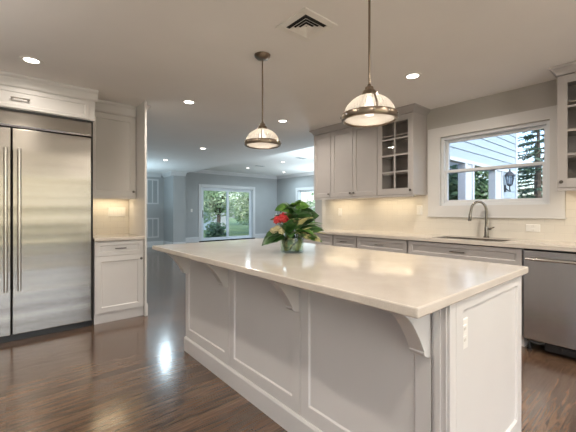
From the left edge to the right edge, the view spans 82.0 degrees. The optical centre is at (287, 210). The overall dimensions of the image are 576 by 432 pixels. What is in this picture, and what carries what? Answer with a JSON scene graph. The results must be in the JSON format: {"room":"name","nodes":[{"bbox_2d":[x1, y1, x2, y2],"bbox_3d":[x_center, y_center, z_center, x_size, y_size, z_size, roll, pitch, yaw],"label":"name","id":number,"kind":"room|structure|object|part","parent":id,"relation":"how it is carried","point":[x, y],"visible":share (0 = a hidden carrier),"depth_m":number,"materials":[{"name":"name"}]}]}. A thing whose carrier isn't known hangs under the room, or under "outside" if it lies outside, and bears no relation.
{"room":"kitchen","nodes":[
{"label":"kitchen","id":0,"kind":"room"},
{"bbox_2d":[129,101,146,315],"bbox_3d":[-1.883,-0.030,4.084,0.022,2.460,0.800,0,0,-40],"label":"wall partition","id":1,"kind":"structure","parent":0,"point":[138,206],"depth_m":3.86,"materials":[{"name":"paint"}]},
{"bbox_2d":[147,175,163,241],"bbox_3d":[-5.411,-0.030,10.331,2.990,2.460,0.150,0,0,-40],"label":"wall","id":2,"kind":"structure","parent":0,"point":[153,210],"depth_m":11.15,"materials":[{"name":"paint"}]},
{"bbox_2d":[147,179,158,203],"bbox_3d":[-4.502,-0.645,10.998,0.400,0.830,0.014,0,0,-40],"label":"wall panel","id":3,"kind":"object","parent":2,"relation":"in","point":[152,182],"visible":0.88,"depth_m":10.99,"materials":[{"name":"paint"}]},
{"bbox_2d":[147,218,158,237],"bbox_3d":[-4.494,0.560,11.005,0.400,0.660,0.014,0,0,-40],"label":"wall panel","id":4,"kind":"object","parent":2,"relation":"in","point":[155,230],"visible":0.88,"depth_m":10.99,"materials":[{"name":"paint"}]},
{"bbox_2d":[147,172,161,176],"bbox_3d":[-5.315,-1.198,10.253,2.755,0.125,0.095,0,0,-40],"label":"trim","id":5,"kind":"structure","parent":2,"relation":"attached to","point":[148,173],"depth_m":10.98,"materials":[{"name":"paint"}]},
{"bbox_2d":[147,241,162,247],"bbox_3d":[-5.303,1.105,10.313,2.848,0.190,0.018,0,0,-40],"label":"baseboard","id":6,"kind":"structure","parent":2,"relation":"attached to","point":[149,244],"depth_m":11.02,"materials":[{"name":"paint"}]},
{"bbox_2d":[162,172,172,177],"bbox_3d":[-3.985,-1.198,10.889,0.095,0.125,0.850,0,0,-40],"label":"trim","id":7,"kind":"structure","parent":2,"relation":"attached to","point":[167,174],"depth_m":10.89,"materials":[{"name":"paint"}]},
{"bbox_2d":[186,172,276,237],"bbox_3d":[-2.601,-0.200,13.695,5.650,2.800,0.150,0,0,-40],"label":"wall","id":8,"kind":"structure","parent":0,"point":[265,188],"depth_m":14.25,"materials":[{"name":"paint"}]},
{"bbox_2d":[186,237,198,242],"bbox_3d":[-3.929,1.105,12.454,1.200,0.190,0.018,0,0,-40],"label":"baseboard","id":9,"kind":"structure","parent":8,"relation":"attached to","point":[191,239],"depth_m":12.68,"materials":[{"name":"paint"}]},
{"bbox_2d":[198,184,254,241],"bbox_3d":[-2.494,0.075,13.746,2.660,2.250,0.210,0,0,-40],"label":"door","id":10,"kind":"structure","parent":8,"relation":"in","point":[201,187],"depth_m":13.74,"materials":[{"name":"paint"}]},
{"bbox_3d":[-2.937,0.125,13.399,1.225,2.040,0.035,0,0,-40],"label":"sliding panel","id":11,"kind":"part","parent":10,"relation":"part of","materials":[{"name":"clear glass"}]},
{"bbox_3d":[-2.099,0.125,14.165,1.205,2.040,0.035,0,0,-40],"label":"fixed panel","id":12,"kind":"part","parent":10,"relation":"part of","materials":[{"name":"clear glass"}]},
{"bbox_2d":[192,170,276,178],"bbox_3d":[-2.423,-1.538,13.686,5.090,0.125,0.095,0,0,-40],"label":"trim","id":13,"kind":"structure","parent":8,"relation":"attached to","point":[199,171],"depth_m":13.84,"materials":[{"name":"paint"}]},
{"bbox_2d":[255,233,266,237],"bbox_3d":[-0.978,1.105,14.966,1.230,0.190,0.018,0,0,-40],"label":"baseboard","id":14,"kind":"structure","parent":8,"relation":"attached to","point":[263,235],"depth_m":14.74,"materials":[{"name":"paint"}]},
{"bbox_2d":[203,146,313,175],"bbox_3d":[0.239,-1.660,10.735,5.160,0.120,8.340,0,0,-40],"label":"ceiling","id":15,"kind":"structure","parent":0,"point":[286,163],"depth_m":11.64,"materials":[{"name":"paint"}]},
{"bbox_2d":[0,0,575,172],"bbox_3d":[-2.396,-1.485,3.864,7.760,0.450,15.390,0,0,-40],"label":"ceiling","id":16,"kind":"structure","parent":0,"point":[163,54],"depth_m":2.70,"materials":[{"name":"paint"}]},
{"bbox_2d":[19,56,42,64],"bbox_3d":[-2.147,-1.258,2.769,0.164,0.005,0.164,0,0,-40],"label":"recessed light","id":17,"kind":"object","parent":16,"relation":"in","point":[27,59],"visible":1,"depth_m":2.77,"materials":[{"name":"white glass"}]},
{"bbox_2d":[182,100,195,104],"bbox_3d":[-1.146,-1.258,3.831,0.164,0.005,0.164,0,0,-40],"label":"recessed light","id":18,"kind":"object","parent":16,"relation":"in","point":[189,102],"visible":1,"depth_m":3.83,"materials":[{"name":"white plastic"}]},
{"bbox_2d":[244,51,280,148],"bbox_3d":[-0.206,-0.889,2.680,0.300,0.742,0.300,0,0,-40],"label":"pendant light","id":19,"kind":"object","parent":16,"relation":"hanging from","point":[261,137],"visible":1,"depth_m":2.62,"materials":[{"name":"white glass"}]},
{"bbox_3d":[-0.206,-0.970,2.680,0.012,0.520,0.012,0,0,-40],"label":"rod","id":20,"kind":"part","parent":19,"relation":"part of","materials":[{"name":"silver metal"}]},
{"bbox_3d":[-0.206,-0.605,2.680,0.274,0.115,0.274,0,0,-40],"label":"lamp shade","id":21,"kind":"part","parent":19,"relation":"part of","materials":[{"name":"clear glass"}]},
{"bbox_2d":[277,119,287,122],"bbox_3d":[-0.074,-1.258,4.638,0.164,0.005,0.164,0,0,-40],"label":"recessed light","id":22,"kind":"object","parent":16,"relation":"in","point":[281,120],"visible":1,"depth_m":4.64,"materials":[{"name":"white plastic"}]},
{"bbox_2d":[276,7,336,41],"bbox_3d":[0.124,-1.250,2.253,0.300,0.020,0.300,0,0,-40],"label":"ceiling vent","id":23,"kind":"object","parent":16,"relation":"in","point":[306,24],"visible":1,"depth_m":2.24,"materials":[{"name":"white plastic"}]},
{"bbox_2d":[340,0,398,127],"bbox_3d":[0.434,-0.867,1.768,0.300,0.787,0.300,0,0,-40],"label":"pendant light","id":24,"kind":"object","parent":16,"relation":"hanging from","point":[369,109],"visible":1,"depth_m":1.70,"materials":[{"name":"white glass"}]},
{"bbox_3d":[0.434,-0.948,1.768,0.012,0.565,0.012,0,0,-40],"label":"rod","id":25,"kind":"part","parent":24,"relation":"part of","materials":[{"name":"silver metal"}]},
{"bbox_3d":[0.434,-0.560,1.768,0.274,0.115,0.274,0,0,-40],"label":"lamp shade","id":26,"kind":"part","parent":24,"relation":"part of","materials":[{"name":"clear glass"}]},
{"bbox_2d":[403,72,421,79],"bbox_3d":[1.164,-1.258,3.091,0.164,0.005,0.164,0,0,-40],"label":"recessed light","id":27,"kind":"object","parent":16,"relation":"in","point":[411,76],"visible":1,"depth_m":3.09,"materials":[{"name":"white glass"}]},
{"bbox_2d":[0,238,575,431],"bbox_3d":[-0.431,1.270,5.536,12.920,0.140,15.390,0,0,-40],"label":"floor","id":28,"kind":"structure","parent":0,"point":[133,374],"depth_m":2.32,"materials":[{"name":"brown wood"}]},
{"bbox_2d":[0,107,92,342],"bbox_3d":[-2.678,0.131,3.270,1.220,2.138,0.689,0,0,-40],"label":"refrigerator","id":29,"kind":"object","parent":28,"relation":"on","point":[46,160],"visible":1,"depth_m":3.18,"materials":[{"name":"silver metal"}]},
{"bbox_3d":[-2.762,0.189,2.866,0.558,1.902,0.045,0,0,-40],"label":"door","id":30,"kind":"part","parent":29,"relation":"part of","materials":[{"name":"silver metal"}]},
{"bbox_3d":[-2.541,0.080,2.979,0.029,1.300,0.069,0,0,-40],"label":"handle","id":31,"kind":"part","parent":29,"relation":"part of","materials":[{"name":"silver metal"}]},
{"bbox_3d":[-2.467,0.080,3.041,0.029,1.300,0.069,0,0,-40],"label":"handle","id":32,"kind":"part","parent":29,"relation":"part of","materials":[{"name":"silver metal"}]},
{"bbox_3d":[-2.516,-0.845,3.071,1.200,0.145,0.051,0,0,-40],"label":"grille panel","id":33,"kind":"part","parent":29,"relation":"part of","materials":[{"name":"silver metal"}]},
{"bbox_2d":[92,239,143,324],"bbox_3d":[-2.024,0.761,3.848,0.495,0.878,0.646,0,0,-40],"label":"base cabinet","id":34,"kind":"object","parent":28,"relation":"on","point":[118,266],"visible":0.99,"depth_m":3.63,"materials":[{"name":"paint"}]},
{"bbox_2d":[93,233,143,241],"bbox_3d":[-2.031,0.303,3.851,0.499,0.034,0.638,0,0,-40],"label":"countertop","id":35,"kind":"structure","parent":34,"relation":"on","point":[125,236],"depth_m":3.71,"materials":[{"name":"stone"}]},
{"bbox_3d":[-1.844,0.405,3.637,0.489,0.146,0.020,0,0,-40],"label":"drawer","id":36,"kind":"part","parent":34,"relation":"part of","materials":[{"name":"paint"}]},
{"bbox_3d":[-1.844,0.786,3.637,0.489,0.603,0.020,0,0,-40],"label":"door","id":37,"kind":"part","parent":34,"relation":"part of","materials":[{"name":"paint"}]},
{"bbox_2d":[164,176,185,242],"bbox_3d":[-4.032,-0.030,11.334,0.410,2.460,1.590,0,0,-40],"label":"wall pier","id":38,"kind":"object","parent":28,"relation":"on","point":[174,186],"visible":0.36,"depth_m":10.77,"materials":[{"name":"paint"}]},
{"bbox_2d":[170,171,186,175],"bbox_3d":[-3.523,-1.198,10.662,0.505,0.125,0.095,0,0,-40],"label":"trim","id":39,"kind":"structure","parent":38,"relation":"attached to","point":[174,173],"depth_m":10.64,"materials":[{"name":"paint"}]},
{"bbox_2d":[302,233,332,245],"bbox_3d":[0.595,0.761,4.988,0.624,0.878,0.695,0,0,-40],"label":"base cabinet","id":40,"kind":"object","parent":28,"relation":"on","point":[327,239],"visible":0.08,"depth_m":4.68,"materials":[{"name":"paint"}]},
{"bbox_2d":[160,251,520,431],"bbox_3d":[0.069,0.760,2.201,1.042,0.880,2.236,0,0,-40],"label":"kitchen island","id":41,"kind":"object","parent":28,"relation":"on","point":[310,361],"visible":0.72,"depth_m":1.56,"materials":[{"name":"paint"}]},
{"bbox_3d":[-0.640,0.700,2.588,0.020,0.760,0.728,0,0,-40],"label":"panel","id":42,"kind":"part","parent":41,"relation":"part of","materials":[{"name":"paint"}]},
{"bbox_3d":[-0.157,1.140,2.010,0.034,0.120,2.236,0,0,-40],"label":"trim","id":43,"kind":"part","parent":41,"relation":"part of","materials":[{"name":"paint"}]},
{"bbox_3d":[-0.166,0.700,2.031,0.020,0.760,0.727,0,0,-40],"label":"panel","id":44,"kind":"part","parent":41,"relation":"part of","materials":[{"name":"paint"}]},
{"bbox_2d":[152,238,527,318],"bbox_3d":[0.055,0.303,2.230,1.126,0.034,2.335,0,0,-40],"label":"island countertop","id":45,"kind":"structure","parent":41,"relation":"on","point":[410,285],"depth_m":1.59,"materials":[{"name":"stone"}]},
{"bbox_3d":[0.028,0.235,2.310,0.168,0.102,0.168,0,0,-40],"label":"vase","id":46,"kind":"object","parent":45,"relation":"on","visible":0},
{"bbox_2d":[262,200,324,250],"bbox_3d":[0.038,0.098,2.299,0.439,0.352,0.370,0,0,-40],"label":"bouquet","id":47,"kind":"object","parent":46,"relation":"in","point":[301,219],"visible":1,"depth_m":2.24,"materials":[{"name":"green plant"}]},
{"bbox_3d":[0.301,0.700,1.483,0.020,0.760,0.705,0,0,-40],"label":"panel","id":48,"kind":"part","parent":41,"relation":"part of","materials":[{"name":"paint"}]},
{"bbox_3d":[0.561,0.760,1.194,0.057,0.880,0.064,0,0,-40],"label":"corner post","id":49,"kind":"part","parent":41,"relation":"part of","materials":[{"name":"paint"}]},
{"bbox_2d":[463,317,467,349],"bbox_3d":[0.664,0.465,1.249,0.072,0.118,0.010,0,0,-40],"label":"wall outlet","id":50,"kind":"object","parent":41,"relation":"attached to","point":[465,320],"visible":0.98,"depth_m":1.25,"materials":[{"name":"white plastic"}]},
{"bbox_2d":[463,324,466,333],"bbox_3d":[0.665,0.444,1.248,0.032,0.030,0.004,0,0,-40],"label":"receptacle","id":51,"kind":"object","parent":50,"relation":"attached to","point":[464,325],"depth_m":1.25,"materials":[{"name":"white plastic"}]},
{"bbox_2d":[463,335,466,344],"bbox_3d":[0.665,0.486,1.248,0.032,0.030,0.004,0,0,-40],"label":"receptacle","id":52,"kind":"object","parent":50,"relation":"attached to","point":[464,336],"depth_m":1.25,"materials":[{"name":"white plastic"}]},
{"bbox_3d":[0.891,0.760,1.446,0.769,0.880,0.020,0,0,-40],"label":"panel","id":53,"kind":"part","parent":41,"relation":"part of","materials":[{"name":"paint"}]},
{"bbox_2d":[333,235,357,247],"bbox_3d":[0.953,0.761,4.567,0.624,0.878,0.390,0,0,-40],"label":"drawer","id":54,"kind":"object","parent":28,"relation":"on","point":[338,240],"visible":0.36,"depth_m":4.38,"materials":[{"name":"paint"}]},
{"bbox_2d":[357,236,408,253],"bbox_3d":[1.311,0.761,4.146,0.624,0.878,0.695,0,0,-40],"label":"drawer","id":55,"kind":"object","parent":28,"relation":"on","point":[370,243],"visible":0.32,"depth_m":3.93,"materials":[{"name":"paint"}]},
{"bbox_2d":[408,240,527,346],"bbox_3d":[1.894,0.761,3.461,0.624,0.878,1.073,0,0,-40],"label":"base cabinet","id":56,"kind":"object","parent":28,"relation":"on","point":[511,256],"visible":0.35,"depth_m":3.17,"materials":[{"name":"paint"}]},
{"bbox_2d":[319,228,575,251],"bbox_3d":[1.505,0.303,3.927,0.613,0.034,3.530,0,0,-40],"label":"countertop","id":57,"kind":"structure","parent":56,"relation":"on","point":[515,243],"depth_m":3.34,"materials":[{"name":"stone"}]},
{"bbox_2d":[433,236,512,247],"bbox_3d":[1.912,0.400,3.446,0.378,0.212,0.668,0,0,-40],"label":"sink","id":58,"kind":"object","parent":57,"relation":"in","point":[464,238],"visible":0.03,"depth_m":3.50,"materials":[{"name":"silver metal"}]},
{"bbox_2d":[468,201,494,237],"bbox_3d":[2.082,0.086,3.573,0.248,0.399,0.090,0,0,29],"label":"faucet","id":59,"kind":"object","parent":57,"relation":"on","point":[486,228],"visible":1,"depth_m":3.56,"materials":[{"name":"silver metal"}]},
{"bbox_3d":[1.692,0.405,3.289,0.020,0.146,1.067,0,0,-40],"label":"drawer","id":60,"kind":"part","parent":56,"relation":"part of","materials":[{"name":"paint"}]},
{"bbox_3d":[1.865,0.786,3.085,0.020,0.603,0.530,0,0,-40],"label":"door","id":61,"kind":"part","parent":56,"relation":"part of","materials":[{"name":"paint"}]},
{"bbox_2d":[523,248,575,357],"bbox_3d":[2.430,0.763,2.812,0.650,0.874,0.592,0,0,-40],"label":"dishwasher","id":62,"kind":"object","parent":28,"relation":"on","point":[549,284],"visible":1,"depth_m":2.72,"materials":[{"name":"silver metal"}]},
{"bbox_3d":[2.206,0.405,2.622,0.062,0.023,0.535,0,0,-40],"label":"handle","id":63,"kind":"part","parent":62,"relation":"part of","materials":[{"name":"silver metal"}]},
{"bbox_3d":[2.301,1.135,2.615,0.045,0.070,0.440,0,0,-40],"label":"toe panel","id":64,"kind":"part","parent":62,"relation":"part of","materials":[{"name":"black plastic"}]},
{"bbox_2d":[277,175,313,230],"bbox_3d":[2.196,-0.200,12.302,0.150,2.800,8.190,0,0,-40],"label":"wall","id":65,"kind":"structure","parent":0,"point":[286,187],"depth_m":14.69,"materials":[{"name":"paint"}]},
{"bbox_2d":[277,171,313,178],"bbox_3d":[2.054,-1.538,12.279,0.095,0.125,8.040,0,0,-40],"label":"trim","id":66,"kind":"structure","parent":65,"relation":"attached to","point":[306,173],"depth_m":14.28,"materials":[{"name":"paint"}]},
{"bbox_2d":[295,187,313,200],"bbox_3d":[1.212,-0.090,13.441,0.172,1.820,2.540,0,0,-40],"label":"window","id":67,"kind":"structure","parent":65,"relation":"in","point":[302,189],"depth_m":14.20,"materials":[{"name":"paint"}]},
{"bbox_3d":[1.228,-0.090,13.454,0.130,1.580,2.300,0,0,-40],"label":"frame","id":68,"kind":"part","parent":67,"relation":"part of","materials":[{"name":"white plastic"}]},
{"bbox_2d":[315,162,457,226],"bbox_3d":[2.684,-0.200,7.438,5.710,2.800,0.150,0,0,-40],"label":"wall","id":69,"kind":"structure","parent":0,"point":[317,202],"depth_m":5.60,"materials":[{"name":"paint"}]},
{"bbox_2d":[321,79,556,248],"bbox_3d":[2.900,-0.030,2.895,0.150,2.460,7.050,0,0,-40],"label":"wall","id":70,"kind":"structure","parent":0,"point":[541,95],"depth_m":3.58,"materials":[{"name":"paint"}]},
{"bbox_2d":[314,132,331,197],"bbox_3d":[0.633,-0.691,5.165,0.355,0.981,0.355,0,0,-40],"label":"upper cabinet","id":71,"kind":"object","parent":70,"relation":"attached to","point":[322,143],"visible":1,"depth_m":5.07,"materials":[{"name":"paint"}]},
{"bbox_2d":[331,127,377,197],"bbox_3d":[1.012,-0.691,4.719,0.355,0.981,0.806,0,0,-40],"label":"upper cabinet","id":72,"kind":"object","parent":70,"relation":"attached to","point":[353,149],"visible":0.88,"depth_m":4.59,"materials":[{"name":"paint"}]},
{"bbox_3d":[0.775,-0.689,4.782,0.020,0.972,0.399,0,0,-40],"label":"door","id":73,"kind":"part","parent":72,"relation":"part of","materials":[{"name":"paint"}]},
{"bbox_2d":[314,194,413,199],"bbox_3d":[0.953,-0.187,4.573,0.020,0.024,1.670,0,0,-40],"label":"rail","id":74,"kind":"object","parent":72,"relation":"attached to","point":[408,195],"visible":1,"depth_m":4.43,"materials":[{"name":"paint"}]},
{"bbox_3d":[1.036,-0.689,4.476,0.020,0.972,0.399,0,0,-40],"label":"door","id":75,"kind":"part","parent":72,"relation":"part of","materials":[{"name":"paint"}]},
{"bbox_2d":[377,112,426,195],"bbox_3d":[1.438,-0.691,4.219,0.355,0.981,0.501,0,0,-40],"label":"upper cabinet","id":76,"kind":"object","parent":70,"relation":"attached to","point":[402,143],"visible":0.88,"depth_m":4.14,"materials":[{"name":"paint"}]},
{"bbox_2d":[309,103,430,135],"bbox_3d":[1.050,-1.220,4.656,0.379,0.075,1.774,0,0,-40],"label":"crown molding","id":77,"kind":"structure","parent":76,"relation":"on","point":[414,107],"depth_m":4.09,"materials":[{"name":"paint"}]},
{"bbox_2d":[383,132,407,141],"bbox_3d":[1.455,-0.949,4.233,0.284,0.018,0.465,0,0,-40],"label":"shelf","id":78,"kind":"object","parent":76,"relation":"attached to","point":[395,135],"depth_m":4.24,"materials":[{"name":"paint"}]},
{"bbox_2d":[383,152,407,158],"bbox_3d":[1.455,-0.709,4.233,0.284,0.018,0.465,0,0,-40],"label":"shelf","id":79,"kind":"object","parent":76,"relation":"attached to","point":[404,155],"depth_m":4.23,"materials":[{"name":"paint"}]},
{"bbox_2d":[383,172,407,176],"bbox_3d":[1.455,-0.469,4.233,0.284,0.018,0.465,0,0,-40],"label":"shelf","id":80,"kind":"object","parent":76,"relation":"attached to","point":[385,174],"depth_m":4.21,"materials":[{"name":"paint"}]},
{"bbox_2d":[322,190,575,241],"bbox_3d":[1.811,0.041,4.050,0.012,0.491,3.820,0,0,-40],"label":"tiled wall","id":81,"kind":"structure","parent":70,"relation":"attached to","point":[385,214],"depth_m":4.17,"materials":[{"name":"beige tile"}]},
{"bbox_2d":[338,208,341,215],"bbox_3d":[0.818,0.015,5.200,0.010,0.118,0.075,0,0,-40],"label":"wall outlet","id":82,"kind":"object","parent":81,"relation":"attached to","point":[339,209],"visible":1,"depth_m":5.20,"materials":[{"name":"white plastic"}]},
{"bbox_2d":[417,206,421,214],"bbox_3d":[1.666,-0.010,4.202,0.011,0.118,0.075,0,0,-40],"label":"light switch","id":83,"kind":"object","parent":81,"relation":"attached to","point":[419,208],"visible":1,"depth_m":4.20,"materials":[{"name":"white plastic"}]},
{"bbox_2d":[526,224,539,231],"bbox_3d":[2.438,0.170,3.296,0.010,0.075,0.118,0,0,-40],"label":"wall outlet","id":84,"kind":"object","parent":81,"relation":"attached to","point":[529,227],"visible":1,"depth_m":3.29,"materials":[{"name":"white plastic"}]},
{"bbox_2d":[427,105,566,218],"bbox_3d":[2.228,-0.466,3.659,0.184,1.082,1.345,0,0,-40],"label":"window","id":85,"kind":"structure","parent":70,"relation":"in","point":[551,205],"depth_m":3.54,"materials":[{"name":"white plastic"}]},
{"bbox_3d":[2.258,-0.476,3.665,0.130,0.828,1.065,0,0,-40],"label":"frame","id":86,"kind":"part","parent":85,"relation":"part of","materials":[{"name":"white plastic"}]},
{"bbox_3d":[2.230,-0.294,3.641,0.035,0.392,0.991,0,0,-40],"label":"sash","id":87,"kind":"part","parent":85,"relation":"part of","materials":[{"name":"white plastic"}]},
{"bbox_3d":[2.264,-0.653,3.670,0.035,0.397,0.991,0,0,-40],"label":"sash","id":88,"kind":"part","parent":85,"relation":"part of","materials":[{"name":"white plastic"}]},
{"bbox_2d":[557,73,575,190],"bbox_3d":[2.650,-0.678,2.795,0.355,1.006,0.543,0,0,-40],"label":"upper cabinet","id":89,"kind":"object","parent":70,"relation":"attached to","point":[566,84],"depth_m":2.89,"materials":[{"name":"paint"}]},
{"bbox_2d":[548,61,575,77],"bbox_3d":[2.640,-1.220,2.788,0.379,0.075,0.647,0,0,-40],"label":"crown molding","id":90,"kind":"structure","parent":89,"relation":"on","point":[567,68],"depth_m":2.85,"materials":[{"name":"paint"}]},
{"bbox_3d":[2.543,-0.187,2.705,0.020,0.024,0.543,0,0,-40],"label":"light rail","id":91,"kind":"part","parent":89,"relation":"part of","materials":[{"name":"white wood"}]},
{"bbox_2d":[568,99,575,109],"bbox_3d":[2.667,-0.949,2.810,0.284,0.018,0.507,0,0,-40],"label":"shelf","id":92,"kind":"object","parent":89,"relation":"attached to","point":[570,102],"depth_m":2.89,"materials":[{"name":"paint"}]},
{"bbox_2d":[568,127,575,135],"bbox_3d":[2.667,-0.709,2.810,0.284,0.018,0.507,0,0,-40],"label":"shelf","id":93,"kind":"object","parent":89,"relation":"attached to","point":[570,133],"depth_m":2.95,"materials":[{"name":"paint"}]},
{"bbox_2d":[568,155,575,161],"bbox_3d":[2.667,-0.469,2.810,0.284,0.018,0.507,0,0,-40],"label":"shelf","id":94,"kind":"object","parent":89,"relation":"attached to","point":[572,158],"depth_m":2.90,"materials":[{"name":"paint"}]},
{"bbox_2d":[450,134,515,170],"bbox_3d":[3.628,-1.910,6.522,5.180,1.880,0.070,0,0,-40],"label":"wall","id":95,"kind":"structure","parent":0,"point":[497,150],"depth_m":7.05,"materials":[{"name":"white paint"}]},
{"bbox_2d":[450,133,517,198],"bbox_3d":[3.657,-0.725,6.566,5.280,4.250,0.120,0,0,-40],"label":"trim","id":96,"kind":"structure","parent":95,"relation":"attached to","point":[453,159],"depth_m":7.50,"materials":[{"name":"grey"}]},
{"bbox_2d":[504,172,515,198],"bbox_3d":[5.254,0.250,7.905,0.910,2.300,0.070,0,0,-40],"label":"pier","id":97,"kind":"object","parent":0,"point":[507,195],"visible":0.2,"depth_m":7.93,"materials":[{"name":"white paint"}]},
{"bbox_2d":[504,169,514,191],"bbox_3d":[5.025,-0.697,7.519,0.230,0.516,0.218,0,0,-40],"label":"wall lantern","id":98,"kind":"object","parent":97,"relation":"attached to","point":[509,173],"visible":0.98,"depth_m":7.49,"materials":[{"name":"black metal"}]},
{"bbox_3d":[-3.779,-0.030,2.897,4.400,2.460,0.150,0,0,-40],"label":"wall","id":99,"kind":"structure","parent":0,"visible":0},
{"bbox_2d":[0,70,98,122],"bbox_3d":[-2.671,-1.100,3.297,1.265,0.316,0.656,0,0,-40],"label":"upper cabinet","id":100,"kind":"object","parent":99,"relation":"attached to","point":[17,91],"visible":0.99,"depth_m":3.20,"materials":[{"name":"paint"}]},
{"bbox_3d":[-2.472,-1.038,3.059,0.141,0.014,0.036,0,0,-40],"label":"handle","id":101,"kind":"part","parent":100,"relation":"part of","materials":[{"name":"silver metal"}]},
{"bbox_3d":[-2.513,-1.042,3.056,1.175,0.185,0.012,0,0,-40],"label":"flap door","id":102,"kind":"part","parent":100,"relation":"part of","materials":[{"name":"paint"}]},
{"bbox_3d":[-2.487,-1.202,3.081,1.265,0.113,0.084,0,0,-40],"label":"crown","id":103,"kind":"part","parent":100,"relation":"part of","materials":[{"name":"paint"}]},
{"bbox_2d":[93,198,128,234],"bbox_3d":[-2.245,0.058,4.096,0.510,0.456,0.012,0,0,-40],"label":"tiled wall","id":104,"kind":"structure","parent":99,"relation":"attached to","point":[102,224],"depth_m":4.10,"materials":[{"name":"beige tile"}]},
{"bbox_2d":[93,99,136,198],"bbox_3d":[-2.123,-0.702,3.960,0.499,1.113,0.352,0,0,-40],"label":"upper cabinet","id":105,"kind":"object","parent":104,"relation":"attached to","point":[114,126],"visible":0.88,"depth_m":3.86,"materials":[{"name":"paint"}]},
{"bbox_3d":[-2.038,-0.158,3.860,0.499,0.025,0.020,0,0,-40],"label":"light rail","id":106,"kind":"part","parent":105,"relation":"part of","materials":[{"name":"paint"}]},
{"bbox_3d":[-2.022,-1.194,3.870,0.462,0.128,0.084,0,0,-40],"label":"crown","id":107,"kind":"part","parent":105,"relation":"part of","materials":[{"name":"paint"}]},
{"bbox_2d":[108,207,124,216],"bbox_3d":[-2.150,0.013,4.162,0.200,0.115,0.011,0,0,-40],"label":"light switch","id":108,"kind":"object","parent":104,"relation":"attached to","point":[112,211],"visible":1,"depth_m":4.16,"materials":[{"name":"white plastic"}]},
{"label":"outside","id":109,"kind":"structure","parent":0,"visible":0},
{"bbox_2d":[204,218,248,237],"bbox_3d":[1.701,1.470,21.145,90.000,0.140,90.000,0,0,-40],"label":"ground","id":110,"kind":"structure","parent":109,"point":[235,229],"depth_m":26.49,"materials":[{"name":"green plant"}]},
{"bbox_2d":[204,191,216,222],"bbox_3d":[-5.811,-1.128,20.771,3.144,5.109,3.075,0,0,-18],"label":"tree","id":111,"kind":"object","parent":110,"relation":"on","point":[211,215],"visible":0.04,"depth_m":21.00,"materials":[{"name":"green plant"}]},
{"bbox_2d":[204,222,225,237],"bbox_3d":[-3.428,0.969,15.733,1.075,0.917,1.104,0,0,-40],"label":"bush","id":112,"kind":"object","parent":110,"relation":"on","point":[215,230],"visible":0.91,"depth_m":15.54,"materials":[{"name":"green plant"}]},
{"bbox_2d":[204,202,225,229],"bbox_3d":[-5.391,0.320,24.695,1.640,2.160,1.600,0,0,-40],"label":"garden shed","id":113,"kind":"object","parent":110,"relation":"on","point":[223,219],"visible":0.1,"depth_m":24.25,"materials":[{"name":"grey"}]},
{"bbox_3d":[-4.927,0.740,24.150,0.600,1.280,0.030,0,0,-40],"label":"door","id":114,"kind":"part","parent":113,"relation":"part of","materials":[{"name":"grey"}]},
{"bbox_2d":[204,191,239,223],"bbox_3d":[-3.705,-0.614,17.644,2.741,4.085,2.569,0,0,-40],"label":"tree","id":115,"kind":"object","parent":110,"relation":"on","point":[214,196],"visible":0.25,"depth_m":17.52,"materials":[{"name":"green plant"}]},
{"bbox_2d":[231,193,246,217],"bbox_3d":[-2.739,-2.651,31.773,6.528,8.299,6.532,0,0,-40],"label":"tree","id":116,"kind":"object","parent":110,"relation":"on","point":[239,201],"visible":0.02,"depth_m":31.27,"materials":[{"name":"green plant"}]},
{"bbox_2d":[232,192,248,224],"bbox_3d":[-2.034,-0.611,19.675,2.604,4.078,2.643,0,0,-40],"label":"tree","id":117,"kind":"object","parent":110,"relation":"on","point":[241,198],"visible":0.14,"depth_m":19.34,"materials":[{"name":"green plant"}]},
{"bbox_2d":[305,192,314,208],"bbox_3d":[3.469,-2.142,22.908,4.874,7.133,4.798,0,0,-40],"label":"tree","id":118,"kind":"object","parent":110,"relation":"on","point":[312,194],"visible":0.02,"depth_m":22.63,"materials":[{"name":"green plant"}]},
{"bbox_2d":[449,164,477,199],"bbox_3d":[3.531,0.199,7.188,1.111,2.448,1.072,0,0,-40],"label":"bush","id":119,"kind":"object","parent":110,"relation":"on","point":[453,179],"visible":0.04,"depth_m":6.98,"materials":[{"name":"green plant"}]},
{"bbox_2d":[458,163,474,199],"bbox_3d":[3.448,0.250,6.402,0.430,2.300,0.140,0,0,-40],"label":"porch post","id":120,"kind":"object","parent":110,"relation":"on","point":[466,180],"visible":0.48,"depth_m":6.31,"materials":[{"name":"grey wood"}]},
{"bbox_2d":[475,167,488,198],"bbox_3d":[5.796,-0.167,10.643,1.789,3.183,1.772,0,0,-40],"label":"bush","id":121,"kind":"object","parent":110,"relation":"on","point":[482,187],"visible":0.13,"depth_m":10.20,"materials":[{"name":"green plant"}]},
{"bbox_2d":[489,170,503,198],"bbox_3d":[4.686,0.250,7.455,0.520,2.300,0.140,0,0,-40],"label":"porch post","id":122,"kind":"object","parent":110,"relation":"on","point":[496,178],"visible":0.4,"depth_m":7.32,"materials":[{"name":"grey wood"}]},
{"bbox_2d":[518,129,543,197],"bbox_3d":[8.217,-0.990,10.831,2.867,4.820,3.442,0,0,-40],"label":"conifer","id":123,"kind":"object","parent":110,"relation":"on","point":[537,153],"visible":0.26,"depth_m":10.85,"materials":[{"name":"green plant"}]}
]}

